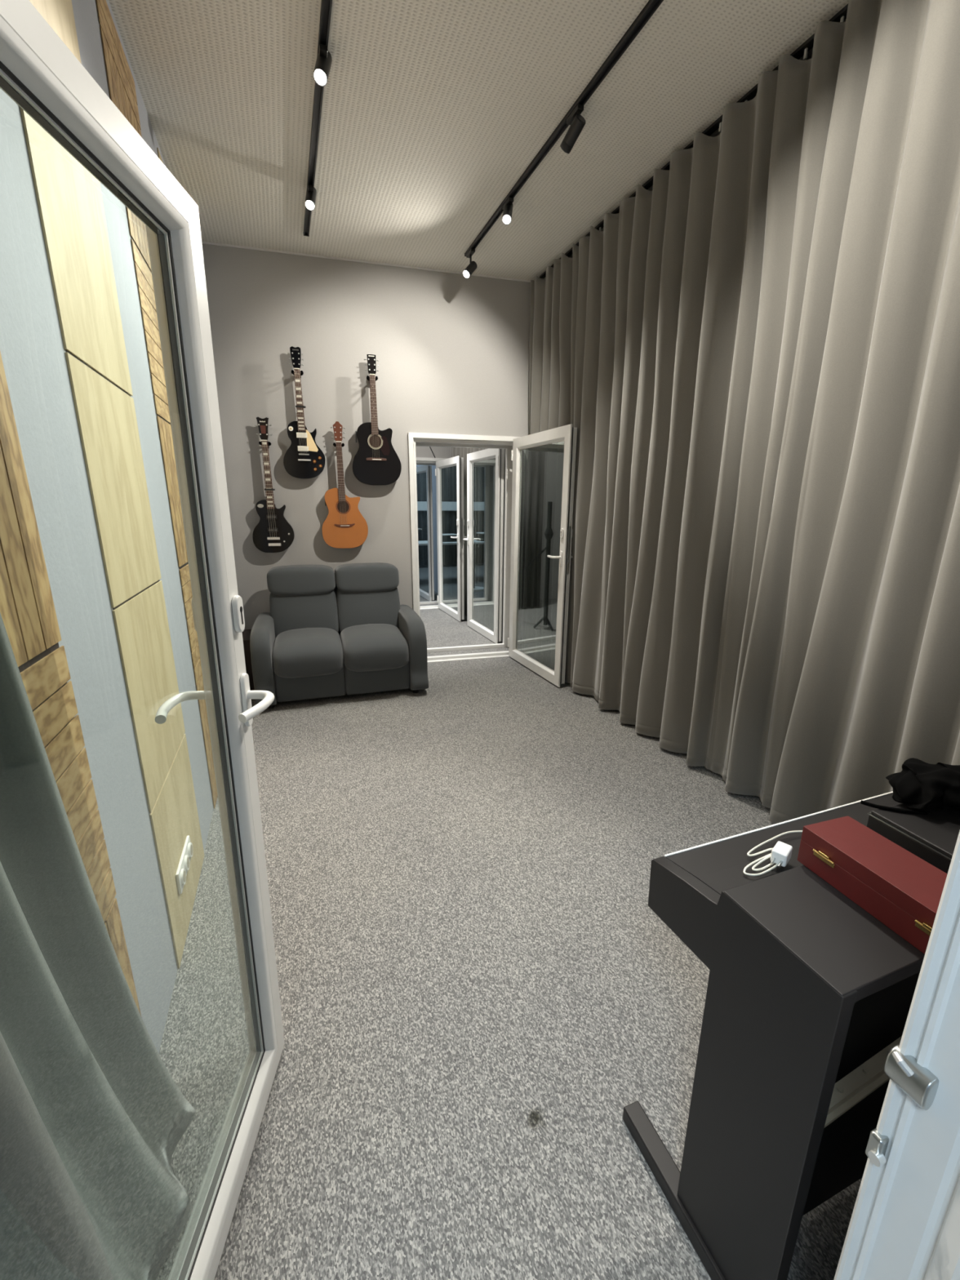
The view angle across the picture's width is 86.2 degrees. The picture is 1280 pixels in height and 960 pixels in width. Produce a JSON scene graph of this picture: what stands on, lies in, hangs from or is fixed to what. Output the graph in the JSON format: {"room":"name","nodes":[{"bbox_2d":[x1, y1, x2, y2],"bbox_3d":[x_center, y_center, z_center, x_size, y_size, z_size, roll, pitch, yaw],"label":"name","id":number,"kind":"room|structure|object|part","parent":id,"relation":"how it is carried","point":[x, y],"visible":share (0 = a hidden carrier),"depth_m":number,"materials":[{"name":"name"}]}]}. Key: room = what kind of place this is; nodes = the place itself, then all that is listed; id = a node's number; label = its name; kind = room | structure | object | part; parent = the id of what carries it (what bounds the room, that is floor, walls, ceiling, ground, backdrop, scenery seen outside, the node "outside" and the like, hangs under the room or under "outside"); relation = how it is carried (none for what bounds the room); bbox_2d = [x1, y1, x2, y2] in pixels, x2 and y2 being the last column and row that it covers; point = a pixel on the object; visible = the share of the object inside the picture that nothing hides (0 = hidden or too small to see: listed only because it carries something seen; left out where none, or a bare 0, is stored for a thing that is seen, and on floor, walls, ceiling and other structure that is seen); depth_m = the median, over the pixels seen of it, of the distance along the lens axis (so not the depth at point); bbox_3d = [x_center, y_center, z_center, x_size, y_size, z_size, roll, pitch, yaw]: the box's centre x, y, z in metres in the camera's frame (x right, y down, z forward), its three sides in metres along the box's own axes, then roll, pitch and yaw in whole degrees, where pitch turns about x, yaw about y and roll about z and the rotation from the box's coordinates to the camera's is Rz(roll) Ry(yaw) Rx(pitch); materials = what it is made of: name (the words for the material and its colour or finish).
{"room":"music room","nodes":[
{"label":"music room","id":0,"kind":"room"},
{"bbox_2d":[0,0,213,1053],"bbox_3d":[-1.341,-0.724,2.023,0.120,3.290,4.950,-5,16,-20],"label":"wall","id":1,"kind":"structure","parent":0,"point":[33,351],"depth_m":1.25,"materials":[{"name":"white paint"}]},
{"bbox_2d":[0,351,141,1015],"bbox_3d":[-0.746,-0.331,0.660,0.005,3.227,0.615,-5,16,-20],"label":"cladding","id":2,"kind":"object","parent":1,"relation":"attached to","point":[27,607],"visible":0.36,"depth_m":0.97,"materials":[{"name":"brown wood"}]},
{"bbox_2d":[0,613,196,1279],"bbox_3d":[-0.576,-0.253,0.459,0.085,3.151,0.863,-4,15,-15],"label":"curtain","id":3,"kind":"object","parent":1,"relation":"hanging from","point":[93,1119],"visible":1,"depth_m":0.72,"materials":[{"name":"grey fabric"}]},
{"bbox_2d":[20,0,204,968],"bbox_3d":[-1.078,-0.564,1.522,0.006,3.232,0.590,-5,16,-20],"label":"cladding","id":4,"kind":"object","parent":1,"relation":"attached to","point":[69,199],"visible":0.87,"depth_m":1.50,"materials":[{"name":"brown wood"}]},
{"bbox_2d":[175,835,192,894],"bbox_3d":[-1.052,0.798,1.831,0.018,0.080,0.225,-5,16,-20],"label":"power socket","id":5,"kind":"object","parent":4,"relation":"attached to","point":[183,868],"visible":1,"depth_m":1.80,"materials":[{"name":"white plastic"}]},
{"bbox_2d":[180,868,186,884],"bbox_3d":[-1.022,0.815,1.765,0.007,0.052,0.052,-5,16,-20],"label":"outlet","id":6,"kind":"object","parent":5,"relation":"attached to","point":[183,873],"depth_m":1.75,"materials":[{"name":"white plastic"}]},
{"bbox_2d":[184,854,189,871],"bbox_3d":[-1.048,0.797,1.833,0.007,0.052,0.052,-5,16,-20],"label":"outlet","id":7,"kind":"object","parent":5,"relation":"attached to","point":[186,856],"depth_m":1.82,"materials":[{"name":"white plastic"}]},
{"bbox_2d":[187,842,192,857],"bbox_3d":[-1.074,0.779,1.901,0.007,0.052,0.052,-5,16,-20],"label":"outlet","id":8,"kind":"object","parent":5,"relation":"attached to","point":[189,844],"depth_m":1.89,"materials":[{"name":"white plastic"}]},
{"bbox_2d":[96,0,217,808],"bbox_3d":[-1.409,-0.790,2.380,0.005,3.227,0.555,-5,16,-20],"label":"cladding","id":9,"kind":"object","parent":1,"relation":"attached to","point":[122,87],"visible":0.44,"depth_m":2.15,"materials":[{"name":"brown wood"}]},
{"bbox_2d":[156,147,163,163],"bbox_3d":[-1.769,-1.042,3.314,0.006,3.232,0.580,-5,16,-20],"label":"cladding","id":10,"kind":"object","parent":1,"relation":"attached to","point":[158,153],"visible":0.04,"depth_m":2.66,"materials":[{"name":"brown wood"}]},
{"bbox_2d":[201,243,530,651],"bbox_3d":[-0.871,-1.409,4.613,3.110,3.290,0.400,-4,15,-14],"label":"wall","id":11,"kind":"structure","parent":0,"point":[451,350],"depth_m":4.20,"materials":[{"name":"white paint"}]},
{"bbox_2d":[258,440,271,448],"bbox_3d":[-1.707,-1.558,4.077,0.091,0.072,0.096,-4,15,-14],"label":"hanger","id":12,"kind":"object","parent":11,"relation":"attached to","point":[260,442],"visible":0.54,"depth_m":4.05,"materials":[{"name":"black plastic"}]},
{"bbox_2d":[252,417,294,552],"bbox_3d":[-1.700,-1.232,4.129,0.322,1.044,0.058,-4,15,-14],"label":"electric guitar","id":13,"kind":"object","parent":12,"relation":"hanging from","point":[273,533],"visible":1,"depth_m":4.18,"materials":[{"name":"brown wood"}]},
{"bbox_2d":[291,369,303,378],"bbox_3d":[-1.427,-2.084,4.012,0.091,0.072,0.099,-4,15,-14],"label":"hanger","id":14,"kind":"object","parent":11,"relation":"attached to","point":[292,371],"visible":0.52,"depth_m":3.98,"materials":[{"name":"black plastic"}]},
{"bbox_2d":[283,346,325,479],"bbox_3d":[-1.417,-1.782,4.057,0.323,0.965,0.062,-4,15,-14],"label":"electric guitar","id":15,"kind":"object","parent":14,"relation":"hanging from","point":[304,459],"visible":1,"depth_m":4.10,"materials":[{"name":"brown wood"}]},
{"bbox_2d":[201,241,530,282],"bbox_3d":[-0.753,-2.945,4.014,2.930,0.011,0.011,-4,15,-14],"label":"trim","id":16,"kind":"structure","parent":11,"relation":"attached to","point":[202,242],"depth_m":3.96,"materials":[{"name":"grey paint"}]},
{"bbox_2d":[366,375,377,384],"bbox_3d":[-0.874,-2.109,4.147,0.091,0.072,0.116,-4,15,-14],"label":"hanger","id":17,"kind":"object","parent":11,"relation":"attached to","point":[367,376],"visible":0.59,"depth_m":4.11,"materials":[{"name":"black plastic"}]},
{"bbox_2d":[352,354,401,485],"bbox_3d":[-0.865,-1.790,4.216,0.401,0.990,0.110,-4,15,-14],"label":"acoustic guitar","id":18,"kind":"object","parent":17,"relation":"hanging from","point":[375,462],"visible":1,"depth_m":4.23,"materials":[{"name":"wood"}]},
{"bbox_2d":[415,442,512,652],"bbox_3d":[-0.201,-0.882,5.115,1.060,2.090,0.090,-4,15,-14],"label":"door frame","id":19,"kind":"structure","parent":11,"relation":"attached to","point":[508,463],"depth_m":5.18,"materials":[{"name":"white plastic"}]},
{"bbox_2d":[408,432,525,662],"bbox_3d":[-0.114,-0.797,4.798,1.060,2.090,0.100,-4,15,-14],"label":"door frame","id":20,"kind":"structure","parent":11,"relation":"attached to","point":[413,437],"depth_m":4.59,"materials":[{"name":"white plastic"}]},
{"bbox_2d":[462,448,504,643],"bbox_3d":[0.047,-1.044,5.712,0.216,2.016,0.949,-5,16,-20],"label":"door","id":21,"kind":"structure","parent":11,"relation":"in","point":[495,636],"depth_m":5.51,"materials":[{"name":"white plastic"}]},
{"bbox_2d":[507,423,577,687],"bbox_3d":[0.500,-0.707,4.417,0.216,2.021,0.979,-6,16,-21],"label":"door","id":22,"kind":"structure","parent":11,"relation":"in","point":[567,433],"depth_m":4.20,"materials":[{"name":"white plastic"}]},
{"bbox_3d":[0.575,-0.655,4.035,0.066,0.022,0.142,-6,16,-21],"label":"lever","id":23,"kind":"part","parent":22,"relation":"part of","materials":[{"name":"silver metal"}]},
{"bbox_3d":[0.631,-0.633,3.996,0.010,0.124,0.030,-6,16,-21],"label":"handle plate","id":24,"kind":"part","parent":22,"relation":"part of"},
{"bbox_3d":[0.630,-0.821,3.946,0.013,0.080,0.033,-6,16,-21],"label":"lock plate","id":25,"kind":"part","parent":22,"relation":"part of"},
{"bbox_3d":[-1.160,-1.598,4.209,0.091,0.072,0.109,-4,15,-14],"label":"hanger","id":26,"kind":"object","parent":11,"relation":"attached to","visible":0},
{"bbox_2d":[322,421,368,548],"bbox_3d":[-1.147,-1.278,4.279,0.378,1.006,0.103,-4,15,-14],"label":"acoustic guitar","id":27,"kind":"object","parent":26,"relation":"hanging from","point":[344,526],"visible":1,"depth_m":4.30,"materials":[{"name":"brown wood"}]},
{"bbox_2d":[416,465,438,592],"bbox_3d":[0.122,-1.863,6.342,0.120,3.290,12.100,-5,16,-20],"label":"wall","id":28,"kind":"structure","parent":0,"point":[433,467],"depth_m":8.60,"materials":[{"name":"grey paint"}]},
{"bbox_2d":[415,445,451,458],"bbox_3d":[-2.053,-1.982,6.753,3.660,3.290,0.420,-5,16,-20],"label":"wall","id":29,"kind":"structure","parent":0,"point":[420,451],"depth_m":6.92,"materials":[{"name":"white paint"}]},
{"bbox_2d":[416,465,434,601],"bbox_3d":[-0.906,-1.681,8.096,0.216,2.016,0.969,-6,16,-21],"label":"door","id":30,"kind":"structure","parent":29,"relation":"in","point":[424,473],"depth_m":7.90,"materials":[{"name":"white plastic"}]},
{"bbox_3d":[-0.915,-1.682,8.099,0.001,1.828,0.768,-6,16,-21],"label":"glass pane","id":31,"kind":"part","parent":30,"relation":"part of","materials":[{"name":"clear glass"}]},
{"bbox_2d":[416,462,438,604],"bbox_3d":[-1.052,-1.517,7.467,1.060,2.105,0.090,-5,16,-20],"label":"door frame","id":32,"kind":"structure","parent":29,"relation":"attached to","point":[417,464],"depth_m":7.75,"materials":[{"name":"white plastic"}]},
{"bbox_2d":[416,457,446,609],"bbox_3d":[-0.923,-1.428,7.132,1.060,2.105,0.090,-5,16,-20],"label":"door frame","id":33,"kind":"structure","parent":29,"relation":"attached to","point":[419,460],"depth_m":6.95,"materials":[{"name":"white plastic"}]},
{"bbox_2d":[435,455,466,621],"bbox_3d":[-0.401,-1.330,6.781,0.216,2.016,0.969,-5,16,-21],"label":"door","id":34,"kind":"structure","parent":29,"relation":"in","point":[449,473],"depth_m":6.70,"materials":[{"name":"white plastic"}]},
{"bbox_3d":[-0.406,-1.328,6.772,0.001,1.828,0.768,-5,16,-21],"label":"glass pane","id":35,"kind":"part","parent":34,"relation":"part of","materials":[{"name":"clear glass"}]},
{"bbox_2d":[450,447,506,638],"bbox_3d":[-0.020,-1.793,6.136,0.084,3.220,2.008,-5,16,-20],"label":"door","id":36,"kind":"structure","parent":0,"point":[485,470],"depth_m":6.08,"materials":[{"name":"white plastic"}]},
{"bbox_2d":[108,0,848,280],"bbox_3d":[-1.645,-3.394,5.473,4.000,0.100,12.500,-5,16,-20],"label":"ceiling","id":37,"kind":"structure","parent":0,"point":[433,111],"depth_m":2.42,"materials":[{"name":"white paint"}]},
{"bbox_2d":[302,0,332,236],"bbox_3d":[-0.515,-2.342,1.764,0.038,0.020,3.986,-5,16,-20],"label":"track","id":38,"kind":"object","parent":37,"relation":"attached to","point":[326,5],"visible":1,"depth_m":2.45,"materials":[{"name":"black metal"}]},
{"bbox_2d":[304,184,316,210],"bbox_3d":[-1.006,-2.627,3.049,0.060,0.138,0.121,-1,15,-4],"label":"track spotlight","id":39,"kind":"object","parent":38,"relation":"attached to","point":[311,193],"visible":1,"depth_m":3.02,"materials":[{"name":"black plastic"}]},
{"bbox_2d":[313,43,332,86],"bbox_3d":[-0.654,-2.383,2.135,0.067,0.139,0.118,0,15,-1],"label":"track spotlight","id":40,"kind":"object","parent":38,"relation":"attached to","point":[324,60],"visible":1,"depth_m":2.11,"materials":[{"name":"black plastic"}]},
{"bbox_2d":[464,0,663,256],"bbox_3d":[0.578,-2.426,2.102,0.038,0.020,3.876,-5,16,-20],"label":"track","id":41,"kind":"object","parent":37,"relation":"attached to","point":[651,6],"visible":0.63,"depth_m":2.35,"materials":[{"name":"black metal"}]},
{"bbox_2d":[462,248,477,278],"bbox_3d":[-0.074,-2.775,3.798,0.092,0.182,0.125,4,15,13],"label":"track spotlight","id":42,"kind":"object","parent":41,"relation":"attached to","point":[470,268],"visible":1,"depth_m":3.78,"materials":[{"name":"black plastic"}]},
{"bbox_3d":[-0.069,-2.798,3.799,0.013,0.107,0.014,-5,16,-20],"label":"stem","id":43,"kind":"part","parent":42,"relation":"part of","materials":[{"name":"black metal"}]},
{"bbox_2d":[502,196,513,224],"bbox_3d":[0.172,-2.639,3.167,0.069,0.137,0.121,1,15,1],"label":"track spotlight","id":44,"kind":"object","parent":41,"relation":"attached to","point":[507,206],"visible":1,"depth_m":3.14,"materials":[{"name":"black plastic"}]},
{"bbox_2d":[560,103,585,153],"bbox_3d":[0.446,-2.439,2.458,0.057,0.139,0.138,-9,17,-31],"label":"track spotlight","id":45,"kind":"object","parent":41,"relation":"attached to","point":[577,122],"visible":1,"depth_m":2.44,"materials":[{"name":"black plastic"}]},
{"bbox_2d":[539,4,848,278],"bbox_3d":[1.220,-2.485,2.391,0.040,0.049,4.080,-5,16,-20],"label":"rail","id":46,"kind":"object","parent":37,"relation":"attached to","point":[841,15],"visible":0.37,"depth_m":2.37,"materials":[{"name":"black metal"}]},
{"bbox_2d":[522,0,959,823],"bbox_3d":[1.148,-0.920,2.820,0.137,3.242,4.091,-5,16,-20],"label":"curtain","id":47,"kind":"object","parent":46,"relation":"hanging from","point":[753,360],"visible":0.94,"depth_m":2.28,"materials":[{"name":"grey fabric"}]},
{"bbox_2d":[156,591,862,1279],"bbox_3d":[-1.189,0.209,5.120,4.000,0.100,15.200,-5,16,-20],"label":"floor","id":48,"kind":"structure","parent":0,"point":[478,978],"depth_m":1.59,"materials":[{"name":"grey carpet"}]},
{"bbox_2d":[242,629,254,690],"bbox_3d":[-1.892,0.173,4.176,0.104,0.448,0.364,-5,16,-20],"label":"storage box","id":49,"kind":"object","parent":48,"relation":"on","point":[246,633],"visible":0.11,"depth_m":4.02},
{"bbox_3d":[-1.891,-0.035,4.121,0.104,0.018,0.364,-5,16,-20],"label":"lid","id":50,"kind":"part","parent":49,"relation":"part of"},
{"bbox_2d":[249,562,428,708],"bbox_3d":[-1.137,-0.092,4.152,1.270,0.979,0.877,-5,16,-17],"label":"loveseat","id":51,"kind":"object","parent":48,"relation":"on","point":[325,633],"visible":0.99,"depth_m":4.01,"materials":[{"name":"grey fabric"}]},
{"bbox_3d":[-1.673,0.135,4.016,0.135,0.604,0.845,-5,16,-17],"label":"armrest","id":52,"kind":"part","parent":51,"relation":"part of","materials":[{"name":"grey fabric"}]},
{"bbox_2d":[269,589,338,638],"bbox_3d":[-1.459,-0.237,4.261,0.528,0.400,0.252,-5,16,-17],"label":"cushion","id":53,"kind":"object","parent":51,"relation":"on","point":[290,609],"depth_m":4.15,"materials":[{"name":"grey fabric"}]},
{"bbox_2d":[271,627,343,678],"bbox_3d":[-1.337,0.086,3.995,0.506,0.282,0.620,-5,16,-17],"label":"seat cushion","id":54,"kind":"object","parent":51,"relation":"on","point":[296,652],"depth_m":3.76,"materials":[{"name":"grey fabric"}]},
{"bbox_3d":[-1.275,0.314,3.856,0.496,0.255,0.085,-5,16,-17],"label":"panel","id":55,"kind":"part","parent":51,"relation":"part of","materials":[{"name":"grey fabric"}]},
{"bbox_2d":[336,587,400,631],"bbox_3d":[-0.959,-0.276,4.418,0.528,0.400,0.252,-5,16,-17],"label":"cushion","id":56,"kind":"object","parent":51,"relation":"on","point":[354,606],"depth_m":4.31,"materials":[{"name":"grey fabric"}]},
{"bbox_2d":[339,623,408,671],"bbox_3d":[-0.861,0.049,4.144,0.506,0.282,0.620,-5,16,-17],"label":"seat cushion","id":57,"kind":"object","parent":51,"relation":"on","point":[363,647],"depth_m":3.91,"materials":[{"name":"grey fabric"}]},
{"bbox_3d":[-0.799,0.276,4.005,0.496,0.255,0.085,-5,16,-17],"label":"panel","id":58,"kind":"part","parent":51,"relation":"part of","materials":[{"name":"grey fabric"}]},
{"bbox_3d":[-0.593,0.050,4.355,0.135,0.604,0.845,-5,16,-17],"label":"armrest","id":59,"kind":"part","parent":51,"relation":"part of","materials":[{"name":"grey fabric"}]},
{"bbox_2d":[622,791,924,1279],"bbox_3d":[1.071,0.782,1.211,1.379,0.816,0.417,-5,16,-20],"label":"digital piano","id":60,"kind":"object","parent":48,"relation":"on","point":[809,994],"visible":0.71,"depth_m":0.90,"materials":[{"name":"black paint"}]},
{"bbox_3d":[0.443,0.837,0.995,0.030,0.815,0.397,-5,16,-20],"label":"panel","id":61,"kind":"part","parent":60,"relation":"part of","materials":[{"name":"black paint"}]},
{"bbox_2d":[742,830,802,875],"bbox_3d":[0.624,0.426,1.072,0.276,0.031,0.063,-11,18,-36],"label":"charging cable","id":62,"kind":"object","parent":60,"relation":"on","point":[764,858],"visible":0.77,"depth_m":1.02,"materials":[{"name":"white plastic"}]},
{"bbox_2d":[770,840,792,867],"bbox_3d":[0.594,0.428,1.015,0.028,0.028,0.062,14,20,43],"label":"charger","id":63,"kind":"object","parent":60,"relation":"on","point":[781,853],"visible":1,"depth_m":1.01,"materials":[{"name":"white plastic"}]},
{"bbox_3d":[1.034,0.418,1.226,1.303,0.042,0.174,-5,16,-20],"label":"key lid","id":64,"kind":"part","parent":60,"relation":"part of","materials":[{"name":"black paint"}]},
{"bbox_3d":[0.792,0.781,0.967,0.612,0.143,0.030,-5,16,-20],"label":"rail","id":65,"kind":"part","parent":60,"relation":"part of","materials":[{"name":"beige metal"}]},
{"bbox_2d":[796,815,946,954],"bbox_3d":[0.717,0.431,0.788,0.119,0.074,0.420,-4,16,-17],"label":"instrument case","id":66,"kind":"object","parent":60,"relation":"on","point":[901,890],"visible":0.78,"depth_m":0.86,"materials":[{"name":"red leather"}]},
{"bbox_2d":[866,803,959,874],"bbox_3d":[0.999,0.392,0.989,0.341,0.050,0.261,-4,16,-17],"label":"case","id":67,"kind":"object","parent":60,"relation":"on","point":[932,837],"visible":0.71,"depth_m":1.00,"materials":[{"name":"black paint"}]},
{"bbox_3d":[0.999,0.376,0.985,0.341,0.002,0.261,-4,16,-17],"label":"edge trim","id":68,"kind":"part","parent":67,"relation":"part of","materials":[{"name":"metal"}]},
{"bbox_2d":[860,757,959,814],"bbox_3d":[1.041,0.304,1.065,0.467,0.083,0.188,5,16,17],"label":"cloth bag","id":69,"kind":"object","parent":67,"relation":"on","point":[925,788],"visible":1,"depth_m":1.05,"materials":[{"name":"black fabric"}]},
{"bbox_3d":[0.390,-0.253,0.276,3.760,3.290,0.120,-5,16,-20],"label":"wall","id":70,"kind":"structure","parent":0,"visible":0},
{"bbox_2d":[0,0,284,1279],"bbox_3d":[-0.528,0.291,0.704,0.216,2.011,1.014,0,15,-4],"label":"door","id":71,"kind":"structure","parent":70,"relation":"in","point":[38,71],"depth_m":0.99,"materials":[{"name":"white plastic"}]},
{"bbox_3d":[-0.629,0.138,1.071,0.066,0.022,0.142,0,15,-4],"label":"lever","id":72,"kind":"part","parent":71,"relation":"part of","materials":[{"name":"white metal"}]},
{"bbox_3d":[-0.596,-0.055,1.086,0.013,0.080,0.033,0,15,-4],"label":"lock plate","id":73,"kind":"part","parent":71,"relation":"part of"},
{"bbox_3d":[-0.515,-0.055,1.092,0.013,0.080,0.033,0,15,-4],"label":"lock plate","id":74,"kind":"part","parent":71,"relation":"part of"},
{"bbox_3d":[-0.519,0.133,1.141,0.010,0.124,0.030,0,15,-4],"label":"handle plate","id":75,"kind":"part","parent":71,"relation":"part of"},
{"bbox_3d":[-0.479,0.138,1.082,0.066,0.022,0.142,0,15,-4],"label":"lever","id":76,"kind":"part","parent":71,"relation":"part of","materials":[{"name":"white metal"}]},
{"bbox_2d":[865,1128,888,1167],"bbox_3d":[0.479,0.613,0.617,0.020,0.040,0.020,-5,16,-20],"label":"strike plate","id":77,"kind":"object","parent":70,"relation":"attached to","point":[877,1146],"visible":1,"depth_m":0.61,"materials":[{"name":"metal"}]},
{"bbox_2d":[833,831,959,1279],"bbox_3d":[0.036,0.360,0.310,1.146,2.155,0.142,-5,16,-20],"label":"door frame","id":78,"kind":"structure","parent":70,"relation":"attached to","point":[904,1224],"depth_m":0.58,"materials":[{"name":"white plastic"}]},
{"bbox_2d":[884,1044,939,1110],"bbox_3d":[0.481,0.492,0.576,0.030,0.050,0.042,-5,16,-20],"label":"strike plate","id":79,"kind":"object","parent":70,"relation":"attached to","point":[918,1082],"visible":1,"depth_m":0.57,"materials":[{"name":"metal"}]}
]}

